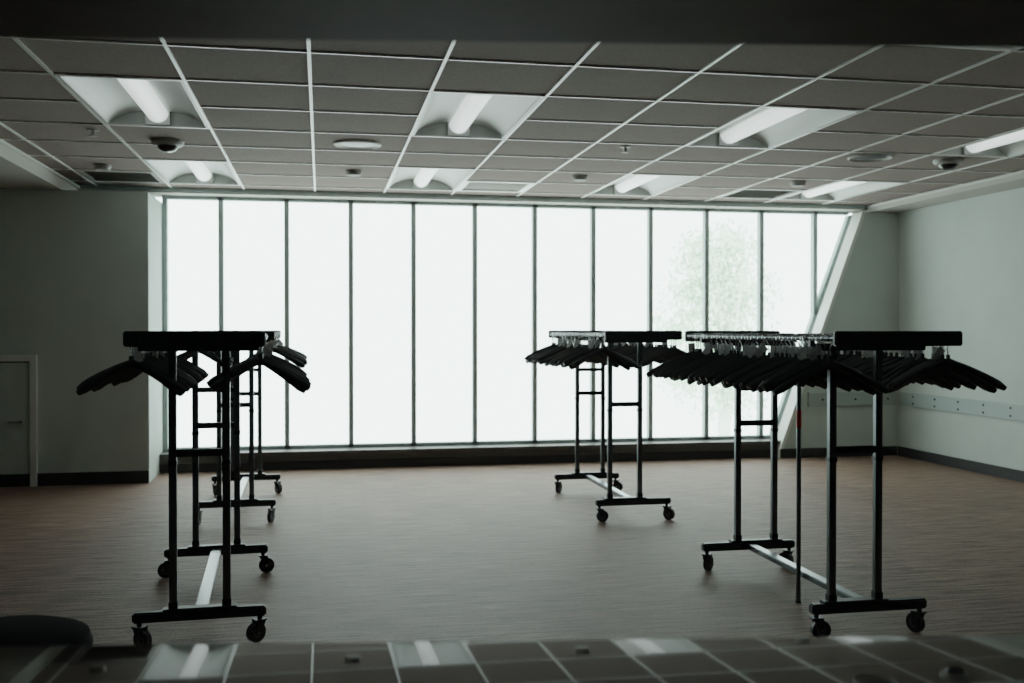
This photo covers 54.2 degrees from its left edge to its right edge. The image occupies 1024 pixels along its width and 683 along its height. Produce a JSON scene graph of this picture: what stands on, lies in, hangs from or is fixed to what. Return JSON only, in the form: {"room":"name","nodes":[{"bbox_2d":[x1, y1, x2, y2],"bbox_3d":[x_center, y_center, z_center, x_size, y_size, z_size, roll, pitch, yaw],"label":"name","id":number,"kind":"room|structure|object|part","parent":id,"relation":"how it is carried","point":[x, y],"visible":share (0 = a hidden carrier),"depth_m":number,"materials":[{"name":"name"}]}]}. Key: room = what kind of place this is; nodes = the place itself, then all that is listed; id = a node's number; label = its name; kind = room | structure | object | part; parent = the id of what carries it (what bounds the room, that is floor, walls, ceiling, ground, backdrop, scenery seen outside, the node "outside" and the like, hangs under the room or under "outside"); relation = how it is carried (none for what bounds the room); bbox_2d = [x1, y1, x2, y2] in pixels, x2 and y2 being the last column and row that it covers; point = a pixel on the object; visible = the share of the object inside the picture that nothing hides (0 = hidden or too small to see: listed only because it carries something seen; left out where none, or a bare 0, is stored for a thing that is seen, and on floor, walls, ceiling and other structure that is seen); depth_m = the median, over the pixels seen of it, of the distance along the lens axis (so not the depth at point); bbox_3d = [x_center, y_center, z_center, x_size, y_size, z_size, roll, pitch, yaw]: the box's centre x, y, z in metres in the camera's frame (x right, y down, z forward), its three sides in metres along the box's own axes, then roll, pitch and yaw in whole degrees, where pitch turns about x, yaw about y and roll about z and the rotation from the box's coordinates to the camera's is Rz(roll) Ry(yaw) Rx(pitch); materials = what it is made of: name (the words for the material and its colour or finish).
{"room":"cloakroom","nodes":[
{"label":"cloakroom","id":0,"kind":"room"},
{"bbox_2d":[0,143,77,189],"bbox_3d":[-4.040,-1.568,3.945,1.550,0.335,13.300,0,1,-11],"label":"ceiling soffit","id":1,"kind":"structure","parent":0,"point":[17,171],"depth_m":8.89,"materials":[{"name":"white paint"}]},
{"bbox_2d":[0,188,162,482],"bbox_3d":[-4.815,-0.042,10.127,2.340,2.850,1.100,0,1,-11],"label":"wall","id":2,"kind":"structure","parent":0,"point":[80,270],"depth_m":9.69,"materials":[{"name":"paint"}]},
{"bbox_2d":[0,355,37,486],"bbox_3d":[-4.989,0.761,9.505,0.880,1.260,0.073,0,1,-11],"label":"door","id":3,"kind":"structure","parent":2,"relation":"in","point":[32,359],"depth_m":9.57,"materials":[{"name":"white"}]},
{"bbox_2d":[0,361,29,474],"bbox_3d":[-4.995,0.790,9.531,0.760,1.200,0.019,0,1,-11],"label":"door leaf","id":4,"kind":"structure","parent":3,"relation":"attached to","point":[14,375],"depth_m":9.57,"materials":[{"name":"paint"}]},
{"bbox_3d":[-4.740,0.770,9.543,0.126,0.027,0.050,0,1,-13],"label":"handle","id":5,"kind":"part","parent":3,"relation":"part of","materials":[{"name":"silver metal"}]},
{"bbox_2d":[0,138,79,187],"bbox_3d":[-3.602,-1.533,5.867,0.029,0.020,8.910,0,1,-11],"label":"trim","id":6,"kind":"structure","parent":2,"relation":"attached to","point":[3,142],"depth_m":8.70,"materials":[{"name":"white"}]},
{"bbox_2d":[0,471,148,486],"bbox_3d":[-4.709,1.330,9.590,2.340,0.120,0.024,0,1,-11],"label":"baseboard","id":7,"kind":"structure","parent":2,"relation":"attached to","point":[113,477],"depth_m":9.67,"materials":[{"name":"black rubber"}]},
{"bbox_2d":[160,450,770,472],"bbox_3d":[-0.284,1.327,11.127,6.930,0.090,0.024,0,1,-11],"label":"baseboard","id":8,"kind":"structure","parent":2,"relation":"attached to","point":[617,457],"depth_m":11.08,"materials":[{"name":"black rubber"}]},
{"bbox_2d":[0,455,1023,644],"bbox_3d":[0.512,1.520,4.799,11.200,0.150,13.600,0,1,-11],"label":"floor","id":9,"kind":"structure","parent":0,"point":[467,552],"depth_m":6.71,"materials":[{"name":"wood"}]},
{"bbox_2d":[0,615,92,645],"bbox_3d":[-1.515,1.163,2.962,0.511,0.604,0.511,0,1,-11],"label":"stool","id":10,"kind":"object","parent":9,"relation":"on","point":[17,630],"visible":0.59,"depth_m":2.99,"materials":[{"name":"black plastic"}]},
{"bbox_2d":[76,331,310,644],"bbox_3d":[-1.648,0.690,5.435,1.083,1.495,1.936,0,1,-13],"label":"rack","id":11,"kind":"object","parent":9,"relation":"on","point":[161,362],"visible":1,"depth_m":4.77,"materials":[{"name":"black metal"}]},
{"bbox_2d":[177,331,307,524],"bbox_3d":[-2.283,0.655,8.455,1.094,1.495,1.932,0,1,-12],"label":"rack","id":12,"kind":"object","parent":9,"relation":"on","point":[299,359],"visible":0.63,"depth_m":7.78,"materials":[{"name":"black metal"}]},
{"bbox_2d":[524,331,686,521],"bbox_3d":[0.823,0.654,8.549,1.147,1.495,1.937,0,1,-11],"label":"rack","id":13,"kind":"object","parent":9,"relation":"on","point":[627,350],"visible":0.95,"depth_m":7.90,"materials":[{"name":"black metal"}]},
{"bbox_2d":[646,331,1006,636],"bbox_3d":[1.611,0.688,5.590,1.228,1.495,1.958,0,1,-11],"label":"rack","id":14,"kind":"object","parent":9,"relation":"on","point":[786,365],"visible":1,"depth_m":4.93,"materials":[{"name":"black metal"}]},
{"bbox_3d":[1.578,0.827,5.503,0.030,1.220,0.030,0,1,-11],"label":"support leg","id":15,"kind":"part","parent":14,"relation":"part of","materials":[{"name":"black metal"}]},
{"bbox_2d":[0,37,1023,204],"bbox_3d":[0.759,-1.576,6.566,8.852,0.020,9.242,0,1,-11],"label":"ceiling","id":16,"kind":"structure","parent":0,"point":[887,63],"depth_m":6.73,"materials":[{"name":"grey paint"}]},
{"bbox_2d":[54,74,209,128],"bbox_3d":[-2.443,-1.611,6.585,0.734,0.110,1.468,0,1,-11],"label":"ceiling light fixture","id":17,"kind":"object","parent":16,"relation":"in","point":[117,101],"depth_m":6.75,"materials":[{"name":"white metal"}]},
{"bbox_2d":[141,159,240,185],"bbox_3d":[-2.993,-1.644,9.469,0.734,0.110,1.468,0,1,-11],"label":"ceiling light fixture","id":18,"kind":"object","parent":16,"relation":"in","point":[172,171],"depth_m":9.79,"materials":[{"name":"white metal"}]},
{"bbox_2d":[333,139,380,149],"bbox_3d":[-1.234,-1.571,7.993,0.380,0.020,0.380,0,1,-11],"label":"ceiling speaker","id":19,"kind":"object","parent":16,"relation":"in","point":[351,144],"depth_m":7.96},
{"bbox_2d":[387,167,474,190],"bbox_3d":[-0.830,-1.649,9.882,0.734,0.110,1.468,0,1,-11],"label":"ceiling light fixture","id":20,"kind":"object","parent":16,"relation":"in","point":[404,178],"depth_m":10.23,"materials":[{"name":"white metal"}]},
{"bbox_2d":[78,173,866,213],"bbox_3d":[-0.149,-1.693,11.319,8.860,0.255,0.430,0,1,-11],"label":"ceiling soffit","id":21,"kind":"structure","parent":16,"relation":"attached to","point":[158,194],"depth_m":11.17,"materials":[{"name":"white paint"}]},
{"bbox_2d":[411,91,544,139],"bbox_3d":[-0.280,-1.616,6.998,0.734,0.110,1.468,0,1,-11],"label":"ceiling light fixture","id":22,"kind":"object","parent":16,"relation":"in","point":[446,114],"depth_m":7.18,"materials":[{"name":"white metal"}]},
{"bbox_2d":[0,37,1023,204],"bbox_3d":[0.759,-1.561,6.562,8.860,0.011,9.259,0,1,-11],"label":"grid","id":23,"kind":"object","parent":16,"relation":"attached to","point":[163,43],"depth_m":7.07,"materials":[{"name":"white metal"}]},
{"bbox_2d":[590,174,700,195],"bbox_3d":[1.332,-1.654,10.295,0.734,0.110,1.468,0,1,-11],"label":"ceiling light fixture","id":24,"kind":"object","parent":16,"relation":"in","point":[631,184],"depth_m":10.60,"materials":[{"name":"white metal"}]},
{"bbox_2d":[686,106,860,148],"bbox_3d":[1.883,-1.620,7.411,0.734,0.110,1.468,0,1,-11],"label":"ceiling light fixture","id":25,"kind":"object","parent":16,"relation":"in","point":[767,127],"depth_m":7.58,"materials":[{"name":"white metal"}]},
{"bbox_2d":[777,181,906,200],"bbox_3d":[3.495,-1.658,10.708,0.734,0.110,1.468,0,1,-11],"label":"ceiling light fixture","id":26,"kind":"object","parent":16,"relation":"in","point":[840,190],"depth_m":10.94,"materials":[{"name":"white metal"}]},
{"bbox_2d":[847,153,893,161],"bbox_3d":[3.080,-1.578,8.593,0.380,0.020,0.380,0,1,-11],"label":"ceiling speaker","id":27,"kind":"object","parent":16,"relation":"in","point":[866,157],"depth_m":8.57},
{"bbox_2d":[852,169,1023,214],"bbox_3d":[5.616,-1.614,5.788,0.390,0.285,13.300,0,1,-11],"label":"ceiling soffit","id":28,"kind":"structure","parent":16,"relation":"attached to","point":[1015,181],"depth_m":10.50,"materials":[{"name":"white paint"}]},
{"bbox_2d":[925,46,1018,51],"bbox_3d":[2.434,-1.587,4.527,0.734,0.110,1.468,0,1,-11],"label":"ceiling light fixture","id":29,"kind":"object","parent":16,"relation":"in","point":[977,48],"depth_m":5.26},
{"bbox_2d":[935,129,1023,157],"bbox_3d":[4.046,-1.625,7.824,0.734,0.110,1.468,0,1,-11],"label":"ceiling light fixture","id":30,"kind":"object","parent":16,"relation":"in","point":[1008,145],"depth_m":8.42,"materials":[{"name":"white metal"}]},
{"bbox_2d":[778,212,898,454],"bbox_3d":[3.842,-0.089,12.054,1.530,2.900,0.440,0,1,-11],"label":"wall","id":31,"kind":"structure","parent":0,"point":[867,298],"depth_m":11.90,"materials":[{"name":"paint"}]},
{"bbox_2d":[159,438,780,463],"bbox_3d":[-0.281,1.270,11.298,7.000,0.199,0.410,0,1,-11],"label":"window sill","id":32,"kind":"structure","parent":31,"relation":"attached to","point":[444,451],"depth_m":11.15,"materials":[{"name":"metal"}]},
{"bbox_2d":[162,195,851,451],"bbox_3d":[0.200,-0.199,11.459,8.009,2.734,0.100,0,1,-11],"label":"mullions","id":33,"kind":"object","parent":32,"relation":"on","point":[815,300],"visible":0.95,"depth_m":11.44,"materials":[{"name":"silver metal"}]},
{"bbox_2d":[77,185,868,207],"bbox_3d":[-0.106,-1.597,11.094,8.860,0.038,0.029,0,1,-11],"label":"trim","id":34,"kind":"structure","parent":31,"relation":"attached to","point":[104,187],"depth_m":10.98,"materials":[{"name":"silver metal"}]},
{"bbox_2d":[778,212,865,457],"bbox_3d":[3.625,-0.087,11.880,1.122,2.900,0.220,0,1,-11],"label":"trim","id":35,"kind":"structure","parent":31,"relation":"attached to","point":[852,232],"depth_m":11.85,"materials":[{"name":"white"}]},
{"bbox_2d":[780,446,896,457],"bbox_3d":[3.871,1.309,11.839,1.500,0.110,0.024,0,1,-11],"label":"baseboard","id":36,"kind":"structure","parent":31,"relation":"attached to","point":[886,450],"depth_m":11.78,"materials":[{"name":"black rubber"}]},
{"bbox_2d":[867,170,1023,207],"bbox_3d":[5.070,-1.552,7.522,0.029,0.020,8.910,0,1,-11],"label":"trim","id":37,"kind":"structure","parent":31,"relation":"attached to","point":[1019,172],"depth_m":10.33,"materials":[{"name":"white metal"}]},
{"bbox_2d":[898,187,1023,470],"bbox_3d":[5.915,-0.167,5.811,0.200,3.200,13.600,0,1,-11],"label":"wall","id":38,"kind":"structure","parent":0,"point":[961,262],"depth_m":10.66,"materials":[{"name":"paint"}]},
{"bbox_2d":[808,392,1023,421],"bbox_3d":[4.852,0.731,7.705,1.179,0.160,8.499,0,1,-11],"label":"guard rail","id":39,"kind":"object","parent":38,"relation":"attached to","point":[1015,412],"visible":1,"depth_m":11.28,"materials":[{"name":"grey"}]},
{"bbox_2d":[898,446,1023,482],"bbox_3d":[5.441,1.356,7.708,0.024,0.110,8.670,0,1,-11],"label":"baseboard","id":40,"kind":"structure","parent":38,"relation":"attached to","point":[983,468],"depth_m":10.72,"materials":[{"name":"black rubber"}]},
{"bbox_3d":[0.512,-1.830,4.760,11.200,0.150,13.600,0,1,-11],"label":"ceiling","id":41,"kind":"structure","parent":0,"visible":0},
{"bbox_2d":[87,128,98,136],"bbox_3d":[-3.112,-1.549,7.431,0.090,0.052,0.090,0,1,-11],"label":"sprinkler","id":42,"kind":"object","parent":41,"relation":"attached to","point":[92,130],"visible":1,"depth_m":7.42,"materials":[{"name":"white metal"}]},
{"bbox_2d":[94,163,111,170],"bbox_3d":[-3.689,-1.567,9.011,0.150,0.052,0.150,0,1,-11],"label":"smoke detector","id":43,"kind":"object","parent":41,"relation":"attached to","point":[98,166],"visible":1,"depth_m":8.96,"materials":[{"name":"grey plastic"}]},
{"bbox_2d":[74,170,164,182],"bbox_3d":[-3.783,-1.638,9.691,0.734,0.088,0.734,0,1,-11],"label":"ceiling vent","id":44,"kind":"object","parent":41,"relation":"in","point":[96,176],"visible":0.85,"depth_m":9.77,"materials":[{"name":"grey plastic"}]},
{"bbox_2d":[151,138,183,152],"bbox_3d":[-2.706,-1.534,7.865,0.250,0.092,0.250,0,1,-11],"label":"dome camera","id":45,"kind":"object","parent":41,"relation":"attached to","point":[168,145],"visible":1,"depth_m":7.80,"materials":[{"name":"grey plastic"}]},
{"bbox_2d":[346,169,361,176],"bbox_3d":[-1.479,-1.571,9.351,0.150,0.052,0.150,0,1,-11],"label":"smoke detector","id":46,"kind":"object","parent":41,"relation":"attached to","point":[352,172],"visible":1,"depth_m":9.29,"materials":[{"name":"grey plastic"}]},
{"bbox_2d":[457,181,534,192],"bbox_3d":[-0.178,-1.646,10.380,0.734,0.088,0.734,0,1,-11],"label":"ceiling vent","id":47,"kind":"object","parent":41,"relation":"in","point":[474,186],"visible":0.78,"depth_m":10.47,"materials":[{"name":"silver metal"}]},
{"bbox_2d":[572,175,587,180],"bbox_3d":[0.657,-1.574,9.657,0.150,0.052,0.150,0,1,-11],"label":"smoke detector","id":48,"kind":"object","parent":41,"relation":"attached to","point":[575,177],"visible":1,"depth_m":9.60,"materials":[{"name":"grey plastic"}]},
{"bbox_2d":[620,146,630,152],"bbox_3d":[0.920,-1.557,8.120,0.090,0.052,0.090,0,1,-11],"label":"sprinkler","id":49,"kind":"object","parent":41,"relation":"attached to","point":[624,147],"visible":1,"depth_m":8.11,"materials":[{"name":"white metal"}]},
{"bbox_2d":[718,189,802,198],"bbox_3d":[2.705,-1.652,10.930,0.734,0.088,0.734,0,1,-11],"label":"ceiling vent","id":50,"kind":"object","parent":41,"relation":"in","point":[743,193],"visible":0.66,"depth_m":11.02,"materials":[{"name":"grey plastic"}]},
{"bbox_2d":[790,181,805,186],"bbox_3d":[2.873,-1.579,10.050,0.150,0.052,0.150,0,1,-11],"label":"smoke detector","id":51,"kind":"object","parent":41,"relation":"attached to","point":[792,183],"visible":1,"depth_m":10.00,"materials":[{"name":"grey plastic"}]},
{"bbox_2d":[933,157,963,170],"bbox_3d":[3.815,-1.544,8.744,0.250,0.092,0.250,0,1,-11],"label":"dome camera","id":52,"kind":"object","parent":41,"relation":"attached to","point":[949,163],"visible":1,"depth_m":8.67,"materials":[{"name":"grey plastic"}]},
{"bbox_3d":[1.005,0.062,1.496,10.620,2.839,1.933,0,1,-11],"label":"wall","id":53,"kind":"structure","parent":0,"visible":0},
{"bbox_2d":[0,635,1023,682],"bbox_3d":[0.157,0.496,1.411,3.680,0.055,0.421,0,1,-2],"label":"countertop","id":54,"kind":"structure","parent":53,"relation":"attached to","point":[976,658],"depth_m":1.50,"materials":[{"name":"stone"}]},
{"bbox_2d":[0,0,1023,46],"bbox_3d":[0.155,-0.526,1.459,3.700,0.099,0.300,0,1,-2],"label":"ceiling beam","id":55,"kind":"structure","parent":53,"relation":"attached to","point":[943,23],"depth_m":1.49,"materials":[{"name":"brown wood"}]},
{"label":"outside","id":56,"kind":"structure","parent":0,"visible":0},
{"bbox_2d":[653,216,782,435],"bbox_3d":[5.476,1.929,26.546,3.794,10.538,2.833,-1,1,-39],"label":"tree","id":57,"kind":"object","parent":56,"point":[721,282],"visible":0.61,"depth_m":26.25,"materials":[{"name":"green plant"}]}
]}

